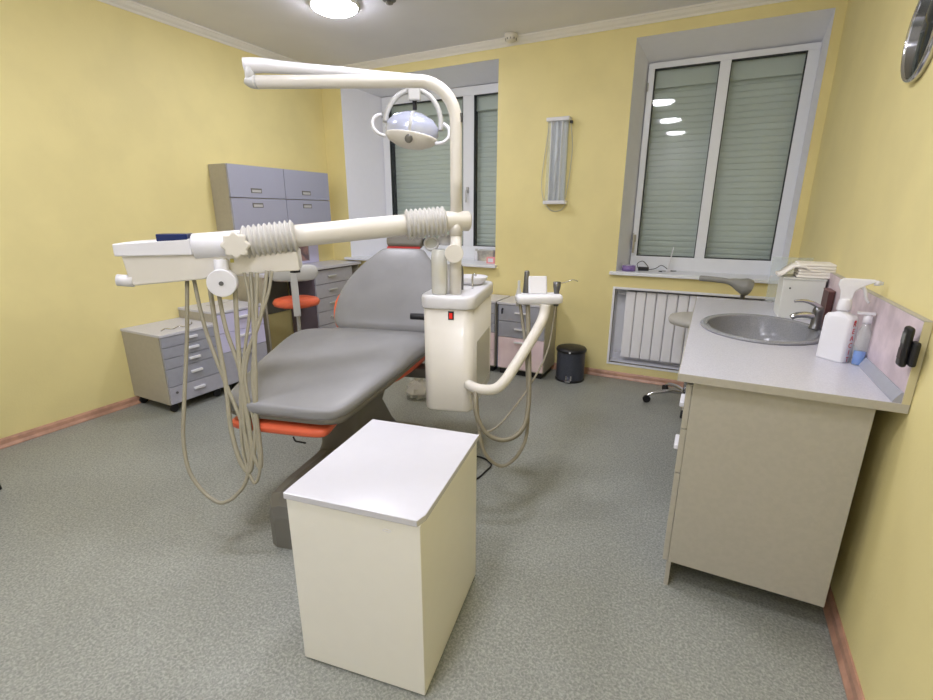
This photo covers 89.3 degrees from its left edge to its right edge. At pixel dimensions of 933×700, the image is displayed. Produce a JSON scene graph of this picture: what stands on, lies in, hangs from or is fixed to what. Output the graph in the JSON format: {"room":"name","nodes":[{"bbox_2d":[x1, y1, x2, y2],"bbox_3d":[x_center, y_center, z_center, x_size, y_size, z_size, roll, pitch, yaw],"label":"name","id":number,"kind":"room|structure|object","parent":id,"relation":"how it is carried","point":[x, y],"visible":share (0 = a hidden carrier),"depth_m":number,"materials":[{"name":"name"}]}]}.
{"room":"dental clinic","nodes":[
{"label":"dental clinic","id":0,"kind":"room"},
{"bbox_2d":[0,0,333,438],"bbox_3d":[-2.751,-0.823,2.866,0.100,2.770,5.606,8,18,26],"label":"wall","id":1,"kind":"structure","parent":0,"point":[113,120],"depth_m":3.22,"materials":[{"name":"yellow paint"}]},
{"bbox_2d":[0,396,148,449],"bbox_3d":[-2.698,0.487,3.218,0.024,0.058,5.406,8,18,26],"label":"baseboard","id":2,"kind":"structure","parent":1,"relation":"attached to","point":[5,442],"depth_m":3.19,"materials":[{"name":"brown wood"}]},
{"bbox_2d":[97,0,301,62],"bbox_3d":[-2.682,-2.117,2.455,0.050,0.055,5.406,8,18,26],"label":"trim","id":3,"kind":"structure","parent":1,"relation":"attached to","point":[128,5],"depth_m":3.58,"materials":[{"name":"white paint"}]},
{"bbox_2d":[208,163,287,230],"bbox_3d":[-1.879,-1.320,4.125,0.228,0.525,0.574,8,18,26],"label":"upper cabinet","id":4,"kind":"object","parent":1,"relation":"attached to","point":[244,195],"visible":0.91,"depth_m":3.96,"materials":[{"name":"beige laminate"}]},
{"bbox_2d":[283,169,330,224],"bbox_3d":[-1.619,-1.462,4.616,0.228,0.525,0.570,8,18,26],"label":"upper cabinet","id":5,"kind":"object","parent":1,"relation":"attached to","point":[306,193],"visible":0.79,"depth_m":4.54,"materials":[{"name":"beige laminate"}]},
{"bbox_2d":[302,245,318,262],"bbox_3d":[-1.822,-0.990,4.589,0.014,0.347,1.040,8,18,26],"label":"panel","id":6,"kind":"object","parent":1,"relation":"attached to","point":[313,250],"visible":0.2,"depth_m":4.99,"materials":[{"name":"white plastic"}]},
{"bbox_2d":[299,246,309,260],"bbox_3d":[-1.695,-0.987,4.830,0.004,0.162,0.237,8,18,26],"label":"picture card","id":7,"kind":"object","parent":6,"relation":"attached to","point":[305,255],"visible":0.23,"depth_m":4.88,"materials":[{"name":"pink paper"}]},
{"bbox_2d":[0,361,846,699],"bbox_3d":[-0.673,0.775,2.522,4.513,0.100,6.106,8,18,26],"label":"floor","id":8,"kind":"structure","parent":0,"point":[120,579],"depth_m":1.88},
{"bbox_2d":[120,317,223,411],"bbox_3d":[-2.200,0.103,3.596,0.482,0.586,0.443,8,18,26],"label":"base cabinet","id":9,"kind":"object","parent":8,"relation":"on","point":[155,357],"visible":0.8,"depth_m":3.43,"materials":[{"name":"beige laminate"}]},
{"bbox_2d":[161,322,191,330],"bbox_3d":[-2.105,-0.174,3.477,0.090,0.011,0.295,4,17,15],"label":"wire","id":10,"kind":"object","parent":9,"relation":"on","point":[191,322],"visible":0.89,"depth_m":3.41,"materials":[{"name":"silver metal"}]},
{"bbox_2d":[178,299,267,389],"bbox_3d":[-2.003,-0.043,3.958,0.482,0.667,0.431,8,18,26],"label":"base cabinet","id":11,"kind":"object","parent":8,"relation":"on","point":[231,368],"visible":0.35,"depth_m":3.78,"materials":[{"name":"beige laminate"}]},
{"bbox_2d":[269,264,319,330],"bbox_3d":[-1.443,-0.263,4.128,0.510,0.996,0.536,-5,17,-18],"label":"stool","id":12,"kind":"object","parent":8,"relation":"on","point":[295,301],"visible":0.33,"depth_m":3.85,"materials":[{"name":"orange plastic"}]},
{"bbox_2d":[237,260,360,352],"bbox_3d":[-1.606,-0.399,4.757,0.400,0.880,1.290,8,18,26],"label":"desk","id":13,"kind":"object","parent":8,"relation":"on","point":[278,289],"visible":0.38,"depth_m":4.58,"materials":[{"name":"beige laminate"}]},
{"bbox_2d":[237,260,360,277],"bbox_3d":[-1.606,-0.809,4.638,0.400,0.026,1.290,8,18,26],"label":"countertop","id":14,"kind":"structure","parent":13,"relation":"on","point":[320,265],"depth_m":4.88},
{"bbox_2d":[289,265,351,332],"bbox_3d":[-1.489,-0.438,4.964,0.376,0.864,0.550,8,18,26],"label":"drawer unit","id":15,"kind":"object","parent":8,"relation":"on","point":[329,283],"visible":0.27,"depth_m":4.74,"materials":[{"name":"laminate"}]},
{"bbox_2d":[230,236,431,548],"bbox_3d":[-0.569,0.022,2.640,0.872,1.282,1.669,4,17,12],"label":"dental chair","id":16,"kind":"object","parent":8,"relation":"on","point":[328,384],"visible":0.77,"depth_m":2.39,"materials":[{"name":"grey leather"}]},
{"bbox_2d":[230,327,424,419],"bbox_3d":[-0.632,0.036,2.475,0.805,0.168,1.216,4,17,12],"label":"seat cushion","id":17,"kind":"object","parent":16,"relation":"on","point":[315,373],"depth_m":2.23,"materials":[{"name":"grey leather"}]},
{"bbox_2d":[112,57,577,504],"bbox_3d":[-0.450,-0.359,2.197,1.943,1.794,0.810,-3,16,-10],"label":"dental unit","id":18,"kind":"object","parent":16,"relation":"attached to","point":[457,307],"visible":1,"depth_m":2.02,"materials":[{"name":"white plastic"}]},
{"bbox_2d":[424,236,438,250],"bbox_3d":[-0.161,-0.489,2.177,0.070,0.067,0.053,2,16,5],"label":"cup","id":19,"kind":"object","parent":18,"relation":"on","point":[431,243],"depth_m":2.17,"materials":[{"name":"white plastic"}]},
{"bbox_2d":[431,249,446,294],"bbox_3d":[-0.126,-0.360,2.178,0.072,0.205,0.072,8,18,26],"label":"clear water bottle","id":20,"kind":"object","parent":18,"relation":"on","point":[438,256],"depth_m":2.15,"materials":[{"name":"white plastic"}]},
{"bbox_2d":[437,234,449,244],"bbox_3d":[-0.099,-0.516,2.207,0.077,0.054,0.070,8,18,26],"label":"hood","id":21,"kind":"object","parent":18,"relation":"attached to","point":[443,240],"depth_m":2.18,"materials":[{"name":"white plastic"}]},
{"bbox_2d":[448,311,453,319],"bbox_3d":[-0.072,-0.158,2.174,0.027,0.040,0.004,4,17,12],"label":"switch","id":22,"kind":"object","parent":18,"relation":"attached to","point":[450,313],"depth_m":2.17,"materials":[{"name":"red plastic"}]},
{"bbox_2d":[471,274,476,288],"bbox_3d":[0.038,-0.343,2.353,0.027,0.075,0.010,4,17,12],"label":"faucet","id":23,"kind":"object","parent":18,"relation":"on","point":[473,275],"depth_m":2.35,"materials":[{"name":"silver metal"}]},
{"bbox_2d":[464,274,487,284],"bbox_3d":[0.027,-0.374,2.517,0.176,0.042,0.176,8,18,26],"label":"bowl","id":24,"kind":"object","parent":18,"relation":"on","point":[480,279],"depth_m":2.47,"materials":[{"name":"white plastic"}]},
{"bbox_2d":[515,271,577,305],"bbox_3d":[0.367,-0.287,2.235,0.274,0.165,0.185,8,18,26],"label":"tray","id":25,"kind":"object","parent":18,"relation":"on","point":[534,287],"depth_m":2.24,"materials":[{"name":"plastic"}]},
{"bbox_2d":[283,419,478,694],"bbox_3d":[-0.245,0.659,1.637,0.436,0.620,0.536,5,17,17],"label":"base cabinet","id":26,"kind":"object","parent":8,"relation":"on","point":[383,528],"visible":1,"depth_m":1.42,"materials":[{"name":"white plastic"}]},
{"bbox_2d":[406,377,425,399],"bbox_3d":[-0.379,0.286,3.723,0.206,0.170,0.216,-4,17,-15],"label":"plastic bag","id":27,"kind":"object","parent":8,"relation":"on","point":[416,389],"visible":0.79,"depth_m":3.67,"materials":[{"name":"white plastic"}]},
{"bbox_2d":[476,456,491,479],"bbox_3d":[0.052,0.671,2.684,0.204,0.010,0.300,-3,17,-12],"label":"cable","id":28,"kind":"object","parent":8,"relation":"on","point":[486,470],"visible":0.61,"depth_m":2.67,"materials":[{"name":"black plastic"}]},
{"bbox_2d":[490,294,509,370],"bbox_3d":[0.130,-0.178,4.454,0.443,0.655,0.364,8,18,26],"label":"base cabinet","id":29,"kind":"object","parent":8,"relation":"on","point":[495,298],"visible":0.21,"depth_m":4.25,"materials":[{"name":"grey laminate"}]},
{"bbox_2d":[497,296,556,378],"bbox_3d":[0.537,-0.118,4.250,0.443,0.655,0.364,8,18,26],"label":"base cabinet","id":30,"kind":"object","parent":8,"relation":"on","point":[510,335],"visible":0.7,"depth_m":4.12,"materials":[{"name":"grey laminate"}]},
{"bbox_2d":[555,343,586,383],"bbox_3d":[0.906,0.106,4.112,0.258,0.303,0.258,-8,18,-26],"label":"pedal bin","id":31,"kind":"object","parent":8,"relation":"on","point":[570,365],"visible":1,"depth_m":4.02,"materials":[{"name":"metal"}]},
{"bbox_2d":[642,276,754,417],"bbox_3d":[1.658,-0.049,3.436,0.615,0.981,0.567,8,18,26],"label":"stool","id":32,"kind":"object","parent":8,"relation":"on","point":[743,287],"visible":0.47,"depth_m":3.31,"materials":[{"name":"grey plastic"}]},
{"bbox_2d":[662,382,875,606],"bbox_3d":[1.357,0.333,2.352,0.533,0.852,1.677,8,18,26],"label":"base cabinet","id":33,"kind":"object","parent":8,"relation":"on","point":[763,488],"visible":0.76,"depth_m":1.60,"materials":[{"name":"grey laminate"}]},
{"bbox_2d":[677,296,909,413],"bbox_3d":[1.376,-0.084,2.210,0.604,0.027,1.727,8,18,26],"label":"countertop","id":34,"kind":"structure","parent":33,"relation":"on","point":[709,358],"depth_m":1.65,"materials":[{"name":"grey laminate"}]},
{"bbox_2d":[700,313,821,345],"bbox_3d":[1.379,-0.027,2.241,0.510,0.177,0.625,8,18,26],"label":"sink","id":35,"kind":"object","parent":34,"relation":"in","point":[754,328],"visible":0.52,"depth_m":2.39,"materials":[{"name":"grey"}]},
{"bbox_2d":[773,274,827,319],"bbox_3d":[1.740,-0.282,2.478,0.183,0.206,0.206,8,18,26],"label":"dispenser","id":36,"kind":"object","parent":34,"relation":"on","point":[790,288],"visible":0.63,"depth_m":2.40,"materials":[{"name":"white plastic"}]},
{"bbox_2d":[775,263,812,276],"bbox_3d":[1.712,-0.415,2.448,0.170,0.064,0.170,8,18,26],"label":"towel","id":37,"kind":"object","parent":36,"relation":"on","point":[790,266],"visible":0.77,"depth_m":2.43,"materials":[{"name":"fabric"}]},
{"bbox_2d":[793,261,836,278],"bbox_3d":[1.783,-0.412,2.423,0.163,0.072,0.174,8,18,26],"label":"paper towels","id":38,"kind":"object","parent":36,"relation":"on","point":[821,270],"visible":0.75,"depth_m":2.36,"materials":[{"name":"white paper"}]},
{"bbox_2d":[789,299,823,329],"bbox_3d":[1.556,-0.165,2.159,0.133,0.134,0.052,6,17,18],"label":"faucet","id":39,"kind":"object","parent":34,"relation":"on","point":[816,315],"visible":1,"depth_m":2.14,"materials":[{"name":"metal"}]},
{"bbox_2d":[808,307,823,329],"bbox_3d":[1.594,-0.147,2.151,0.052,0.104,0.052,6,17,18],"label":"tap","id":40,"kind":"object","parent":39,"relation":"attached to","point":[816,315],"depth_m":2.14,"materials":[{"name":"metal"}]},
{"bbox_2d":[821,288,835,327],"bbox_3d":[1.716,-0.201,2.257,0.027,0.174,0.122,8,18,26],"label":"bottle","id":41,"kind":"object","parent":34,"relation":"on","point":[828,295],"visible":0.75,"depth_m":2.21,"materials":[{"name":"brown plastic"}]},
{"bbox_2d":[816,278,883,362],"bbox_3d":[1.381,-0.108,1.709,0.087,0.300,0.125,-6,17,-19],"label":"spray bottle","id":42,"kind":"object","parent":34,"relation":"on","point":[839,327],"visible":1,"depth_m":1.69,"materials":[{"name":"white plastic"}]},
{"bbox_2d":[850,311,876,364],"bbox_3d":[1.393,-0.040,1.671,0.052,0.191,0.039,8,18,26],"label":"bottle","id":43,"kind":"object","parent":34,"relation":"on","point":[858,356],"visible":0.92,"depth_m":1.67,"materials":[{"name":"plastic"}]},
{"bbox_2d":[131,0,718,65],"bbox_3d":[-0.781,-1.918,1.507,4.513,0.100,5.606,8,18,26],"label":"ceiling","id":44,"kind":"structure","parent":0,"point":[292,29],"depth_m":3.53,"materials":[{"name":"paint"}]},
{"bbox_2d":[308,0,359,17],"bbox_3d":[-0.900,-2.332,3.221,0.340,0.063,0.340,8,18,26],"label":"ceiling lamp","id":45,"kind":"object","parent":44,"relation":"attached to","point":[329,8],"visible":1,"depth_m":3.18,"materials":[{"name":"white glass"}]},
{"bbox_2d":[383,0,395,4],"bbox_3d":[-0.515,-2.329,3.159,0.090,0.034,0.090,8,18,26],"label":"recessed light","id":46,"kind":"object","parent":44,"relation":"in","point":[388,2],"visible":1,"depth_m":3.15,"materials":[{"name":"metal"}]},
{"bbox_2d":[505,32,517,42],"bbox_3d":[0.356,-2.498,3.782,0.104,0.054,0.104,8,18,26],"label":"smoke detector","id":47,"kind":"object","parent":44,"relation":"attached to","point":[510,37],"visible":1,"depth_m":3.75,"materials":[{"name":"beige plastic"}]},
{"bbox_2d":[321,0,847,379],"bbox_3d":[0.448,-1.215,4.235,4.313,2.770,0.030,8,18,26],"label":"wall","id":48,"kind":"structure","parent":0,"point":[586,78],"depth_m":3.94,"materials":[{"name":"yellow paint"}]},
{"bbox_2d":[340,59,498,267],"bbox_3d":[-0.385,-1.787,4.812,1.795,1.773,0.660,8,18,26],"label":"window","id":49,"kind":"structure","parent":48,"relation":"in","point":[422,176],"depth_m":4.96,"materials":[{"name":"white paint"}]},
{"bbox_2d":[395,115,462,244],"bbox_3d":[-0.366,-1.901,5.131,0.933,1.499,0.040,8,18,26],"label":"roller shutter","id":50,"kind":"object","parent":49,"relation":"attached to","point":[422,176],"depth_m":5.16,"materials":[{"name":"plastic"}]},
{"bbox_2d":[474,249,477,260],"bbox_3d":[0.102,-0.970,4.803,0.048,0.119,0.048,8,18,26],"label":"bottle","id":51,"kind":"object","parent":49,"relation":"on","point":[475,253],"visible":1,"depth_m":4.79,"materials":[{"name":"white plastic"}]},
{"bbox_2d":[477,249,494,260],"bbox_3d":[0.200,-0.957,4.779,0.175,0.108,0.075,8,18,26],"label":"carton","id":52,"kind":"object","parent":49,"relation":"on","point":[482,254],"visible":0.77,"depth_m":4.75,"materials":[{"name":"beige cardboard"}]},
{"bbox_2d":[477,110,497,245],"bbox_3d":[0.301,-1.806,4.806,0.402,1.499,0.040,8,18,26],"label":"roller shutter","id":53,"kind":"object","parent":49,"relation":"attached to","point":[487,119],"depth_m":4.84,"materials":[{"name":"plastic"}]},
{"bbox_2d":[486,257,494,263],"bbox_3d":[0.239,-0.865,4.550,0.085,0.060,0.051,6,17,20],"label":"box","id":54,"kind":"object","parent":49,"relation":"on","point":[491,260],"visible":0.78,"depth_m":4.53,"materials":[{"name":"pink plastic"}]},
{"bbox_2d":[541,116,572,211],"bbox_3d":[0.740,-1.528,3.922,0.256,0.728,0.083,8,18,26],"label":"lamp","id":55,"kind":"object","parent":48,"relation":"attached to","point":[558,142],"visible":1,"depth_m":3.91,"materials":[{"name":"white plastic"}]},
{"bbox_2d":[339,0,792,68],"bbox_3d":[0.432,-2.509,3.822,4.313,0.055,0.050,8,18,26],"label":"trim","id":56,"kind":"structure","parent":48,"relation":"attached to","point":[721,5],"depth_m":3.61,"materials":[{"name":"white paint"}]},
{"bbox_2d":[551,363,683,387],"bbox_3d":[0.433,0.094,4.591,4.313,0.058,0.024,8,18,26],"label":"baseboard","id":57,"kind":"structure","parent":48,"relation":"attached to","point":[590,371],"depth_m":4.11,"materials":[{"name":"brown wood"}]},
{"bbox_2d":[614,290,760,363],"bbox_3d":[1.776,-0.171,3.904,1.040,0.575,0.070,8,18,26],"label":"radiator","id":58,"kind":"object","parent":48,"relation":"attached to","point":[641,322],"visible":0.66,"depth_m":3.96,"materials":[{"name":"white metal"}]},
{"bbox_2d":[606,286,775,372],"bbox_3d":[1.802,-0.156,3.904,1.176,0.681,0.176,8,18,26],"label":"trim","id":59,"kind":"structure","parent":48,"relation":"attached to","point":[618,306],"depth_m":4.11,"materials":[{"name":"white paint"}]},
{"bbox_2d":[609,8,835,283],"bbox_3d":[1.869,-1.442,3.641,1.270,1.773,0.495,8,18,26],"label":"window","id":60,"kind":"structure","parent":48,"relation":"in","point":[721,121],"depth_m":3.71,"materials":[{"name":"white paint"}]},
{"bbox_2d":[622,265,635,271],"bbox_3d":[1.367,-0.690,3.982,0.110,0.045,0.110,8,18,26],"label":"tape roll","id":61,"kind":"object","parent":60,"relation":"on","point":[630,268],"visible":1,"depth_m":3.94,"materials":[{"name":"purple plastic"}]},
{"bbox_2d":[637,261,671,271],"bbox_3d":[1.589,-0.703,3.972,0.313,0.073,0.136,11,20,34],"label":"power adapter","id":62,"kind":"object","parent":60,"relation":"on","point":[647,267],"visible":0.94,"depth_m":3.98,"materials":[{"name":"black plastic"}]},
{"bbox_2d":[665,247,673,271],"bbox_3d":[1.677,-0.749,3.907,0.048,0.201,0.046,8,18,26],"label":"antenna","id":63,"kind":"object","parent":60,"relation":"on","point":[667,270],"visible":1,"depth_m":3.91,"materials":[{"name":"white plastic"}]},
{"bbox_2d":[638,84,716,256],"bbox_3d":[1.753,-1.530,3.943,0.498,1.499,0.040,8,18,26],"label":"roller shutter","id":64,"kind":"object","parent":60,"relation":"attached to","point":[681,121],"depth_m":3.93,"materials":[{"name":"plastic"}]},
{"bbox_2d":[705,75,801,259],"bbox_3d":[2.232,-1.462,3.710,0.508,1.499,0.040,8,18,26],"label":"roller shutter","id":65,"kind":"object","parent":60,"relation":"attached to","point":[760,113],"depth_m":3.70,"materials":[{"name":"plastic"}]},
{"bbox_2d":[798,0,932,699],"bbox_3d":[1.184,-0.258,0.949,0.100,2.770,5.606,8,18,26],"label":"wall","id":66,"kind":"structure","parent":0,"point":[869,215],"depth_m":1.56,"materials":[{"name":"yellow paint"}]},
{"bbox_2d":[822,586,864,699],"bbox_3d":[1.126,1.036,1.355,0.024,0.058,5.406,8,18,26],"label":"baseboard","id":67,"kind":"structure","parent":66,"relation":"attached to","point":[851,683],"depth_m":1.53,"materials":[{"name":"wood"}]},
{"bbox_2d":[825,272,932,404],"bbox_3d":[1.628,-0.176,2.050,0.040,0.242,1.727,8,18,26],"label":"backsplash","id":68,"kind":"structure","parent":66,"relation":"attached to","point":[897,383],"depth_m":1.50,"materials":[{"name":"pink laminate"}]},
{"bbox_2d":[895,326,921,366],"bbox_3d":[1.221,-0.007,1.302,0.034,0.115,0.054,8,18,26],"label":"handset","id":69,"kind":"object","parent":68,"relation":"attached to","point":[908,352],"visible":1,"depth_m":1.29,"materials":[{"name":"black plastic"}]},
{"bbox_2d":[901,0,932,82],"bbox_3d":[1.546,-1.079,1.597,0.027,0.310,0.310,8,18,26],"label":"wall mirror","id":70,"kind":"object","parent":66,"relation":"attached to","point":[917,54],"visible":1,"depth_m":1.62,"materials":[{"name":"silver metal"}]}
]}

